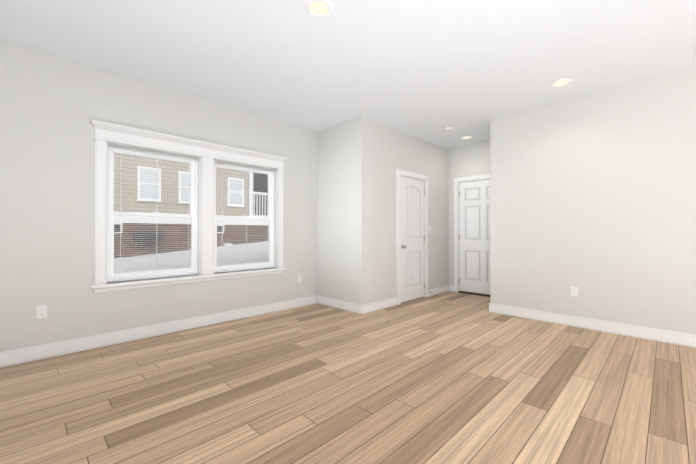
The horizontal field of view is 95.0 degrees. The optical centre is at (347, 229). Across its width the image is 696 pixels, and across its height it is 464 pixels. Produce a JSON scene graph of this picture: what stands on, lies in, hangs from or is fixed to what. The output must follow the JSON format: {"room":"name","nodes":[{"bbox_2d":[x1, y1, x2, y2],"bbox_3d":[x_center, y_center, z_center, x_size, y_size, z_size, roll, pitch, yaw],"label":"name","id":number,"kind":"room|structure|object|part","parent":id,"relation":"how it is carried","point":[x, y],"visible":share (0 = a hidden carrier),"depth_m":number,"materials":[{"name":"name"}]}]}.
{"room":"empty living room","nodes":[
{"label":"empty living room","id":0,"kind":"room"},
{"bbox_2d":[0,42,316,351],"bbox_3d":[-1.854,-0.208,3.862,8.890,2.740,0.150,0,-1,-45],"label":"wall","id":1,"kind":"structure","parent":0,"point":[51,107],"depth_m":3.06,"materials":[{"name":"white paint"}]},
{"bbox_2d":[36,305,46,318],"bbox_3d":[-2.744,0.735,2.857,0.070,0.114,0.009,0,-1,-45],"label":"electrical outlet","id":2,"kind":"object","parent":1,"relation":"attached to","point":[41,311],"visible":1,"depth_m":2.85,"materials":[{"name":"white plastic"}]},
{"bbox_2d":[0,296,315,367],"bbox_3d":[-2.664,1.093,2.929,6.140,0.125,0.015,0,-1,-45],"label":"baseboard","id":3,"kind":"structure","parent":1,"relation":"attached to","point":[24,355],"depth_m":3.34,"materials":[{"name":"white wood"}]},
{"bbox_2d":[90,119,286,292],"bbox_3d":[-1.750,-0.219,3.921,2.236,1.673,0.210,0,-1,-45],"label":"window","id":4,"kind":"structure","parent":1,"relation":"in","point":[206,153],"depth_m":3.81,"materials":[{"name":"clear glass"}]},
{"bbox_3d":[-1.794,-0.172,3.964,1.980,1.430,0.086,0,-1,-45],"label":"window sashes","id":5,"kind":"part","parent":4,"relation":"part of","materials":[{"name":"white plastic"}]},
{"bbox_3d":[-1.794,-0.177,3.964,1.828,1.268,0.038,0,-1,-45],"label":"glass","id":6,"kind":"part","parent":4,"relation":"part of","materials":[{"name":"clear glass"}]},
{"bbox_2d":[107,143,275,282],"bbox_3d":[-1.739,-0.168,3.909,1.948,1.412,0.042,0,-1,-45],"label":"window blinds","id":7,"kind":"object","parent":4,"relation":"attached to","point":[145,151],"visible":0.85,"depth_m":3.64,"materials":[{"name":"white plastic"}]},
{"bbox_2d":[297,275,300,282],"bbox_3d":[-0.739,0.749,4.854,0.070,0.114,0.009,0,-1,-45],"label":"outlet","id":8,"kind":"object","parent":1,"relation":"attached to","point":[298,278],"visible":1,"depth_m":4.85,"materials":[{"name":"white plastic"}]},
{"bbox_2d":[317,117,366,304],"bbox_3d":[-0.110,-0.201,4.810,0.120,2.740,0.970,0,-1,-45],"label":"wall","id":9,"kind":"structure","parent":0,"point":[342,212],"depth_m":4.69,"materials":[{"name":"white paint"}]},
{"bbox_2d":[316,295,363,313],"bbox_3d":[-0.145,1.106,4.741,0.015,0.125,0.965,0,-1,-45],"label":"baseboard","id":10,"kind":"structure","parent":9,"relation":"attached to","point":[352,307],"depth_m":4.69,"materials":[{"name":"white wood"}]},
{"bbox_2d":[0,291,695,463],"bbox_3d":[0.863,1.193,1.125,8.890,0.100,7.850,0,-1,-45],"label":"floor","id":11,"kind":"structure","parent":0,"point":[449,377],"depth_m":2.23,"materials":[{"name":"brown wood"}]},
{"bbox_2d":[0,0,695,148],"bbox_3d":[0.863,-1.657,1.145,8.890,0.120,7.850,0,-1,-45],"label":"ceiling","id":12,"kind":"structure","parent":0,"point":[428,70],"depth_m":2.82,"materials":[{"name":"white paint"}]},
{"bbox_2d":[305,0,332,16],"bbox_3d":[-0.207,-1.583,2.273,0.198,0.013,0.198,0,-1,-45],"label":"recessed light","id":13,"kind":"object","parent":12,"relation":"in","point":[319,8],"visible":1,"depth_m":2.27,"materials":[{"name":"white plastic"}]},
{"bbox_2d":[444,126,452,130],"bbox_3d":[1.542,-1.550,4.876,0.136,0.041,0.136,0,-1,-45],"label":"smoke detector","id":14,"kind":"object","parent":12,"relation":"attached to","point":[447,128],"visible":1,"depth_m":4.83,"materials":[{"name":"white plastic"}]},
{"bbox_2d":[461,136,472,138],"bbox_3d":[2.007,-1.561,5.393,0.198,0.013,0.198,0,-1,-45],"label":"recessed light","id":15,"kind":"object","parent":12,"relation":"in","point":[466,137],"visible":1,"depth_m":5.38,"materials":[{"name":"white plastic"}]},
{"bbox_2d":[550,78,571,86],"bbox_3d":[2.282,-1.575,3.418,0.198,0.013,0.198,0,-1,-45],"label":"recessed light","id":16,"kind":"object","parent":12,"relation":"in","point":[561,82],"visible":0.96,"depth_m":3.41,"materials":[{"name":"white plastic"}]},
{"bbox_2d":[367,119,448,303],"bbox_3d":[1.069,-0.197,5.384,2.360,2.740,0.120,0,-1,-45],"label":"wall","id":17,"kind":"structure","parent":0,"point":[390,151],"depth_m":4.93,"materials":[{"name":"white paint"}]},
{"bbox_2d":[364,297,396,313],"bbox_3d":[0.489,1.105,4.703,0.810,0.125,0.015,0,-1,-45],"label":"baseboard","id":18,"kind":"structure","parent":17,"relation":"attached to","point":[370,307],"depth_m":4.67,"materials":[{"name":"white wood"}]},
{"bbox_2d":[397,169,427,304],"bbox_3d":[1.046,0.110,5.344,0.902,2.126,0.142,0,-1,-45],"label":"door frame","id":19,"kind":"structure","parent":17,"relation":"attached to","point":[408,174],"depth_m":5.16,"materials":[{"name":"white wood"}]},
{"bbox_2d":[401,176,424,302],"bbox_3d":[1.095,0.151,5.302,0.720,2.018,0.108,0,-1,-45],"label":"closet door","id":20,"kind":"structure","parent":17,"relation":"in","point":[412,238],"depth_m":5.32,"materials":[{"name":"white wood"}]},
{"bbox_2d":[428,284,451,296],"bbox_3d":[1.683,1.114,5.873,0.785,0.125,0.040,0,-1,-45],"label":"baseboard","id":21,"kind":"structure","parent":17,"relation":"attached to","point":[433,291],"depth_m":5.89,"materials":[{"name":"white wood"}]},
{"bbox_2d":[448,141,489,284],"bbox_3d":[2.117,-0.192,6.089,0.120,2.740,2.300,0,-1,-45],"label":"wall","id":22,"kind":"structure","parent":0,"point":[469,160],"depth_m":6.01,"materials":[{"name":"white paint"}]},
{"bbox_2d":[454,174,489,296],"bbox_3d":[2.446,0.092,5.731,0.155,2.166,1.092,0,-1,-45],"label":"door frame","id":23,"kind":"structure","parent":22,"relation":"attached to","point":[457,181],"depth_m":6.03,"materials":[{"name":"white wood"}]},
{"bbox_2d":[458,179,489,294],"bbox_3d":[2.409,0.124,5.694,0.117,2.038,0.920,0,-1,-45],"label":"entry door","id":24,"kind":"structure","parent":22,"relation":"in","point":[474,236],"depth_m":5.82,"materials":[{"name":"white wood"}]},
{"bbox_2d":[490,70,695,334],"bbox_3d":[3.977,-0.216,2.677,0.120,2.740,5.400,0,-1,-45],"label":"wall","id":25,"kind":"structure","parent":0,"point":[593,198],"depth_m":3.65,"materials":[{"name":"white paint"}]},
{"bbox_2d":[571,286,577,296],"bbox_3d":[2.724,0.742,3.837,0.009,0.114,0.070,0,-1,-45],"label":"outlet","id":26,"kind":"object","parent":25,"relation":"attached to","point":[574,291],"visible":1,"depth_m":3.83,"materials":[{"name":"white plastic"}]},
{"bbox_2d":[489,303,695,347],"bbox_3d":[3.913,1.091,2.636,0.015,0.125,5.385,0,-1,-45],"label":"baseboard","id":27,"kind":"structure","parent":25,"relation":"attached to","point":[684,339],"depth_m":3.64,"materials":[{"name":"white wood"}]},
{"label":"outside","id":28,"kind":"structure","parent":0,"visible":0},
{"bbox_3d":[-11.927,2.271,19.162,70.000,0.200,35.770,0,-1,-45],"label":"ground","id":29,"kind":"structure","parent":28,"visible":0},
{"bbox_2d":[114,242,268,272],"bbox_3d":[-0.811,0.435,9.434,40.000,3.332,6.258,0,-1,-45],"label":"driveway","id":30,"kind":"structure","parent":29,"relation":"on","point":[145,265],"depth_m":7.36,"materials":[{"name":"white concrete"}]},
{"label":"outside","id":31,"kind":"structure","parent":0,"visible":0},
{"bbox_2d":[113,153,268,257],"bbox_3d":[-5.794,-3.213,14.462,40.000,10.100,8.140,0,-1,-45],"label":"building","id":32,"kind":"structure","parent":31,"point":[148,199],"depth_m":9.45,"materials":[{"name":"brown"}]}
]}

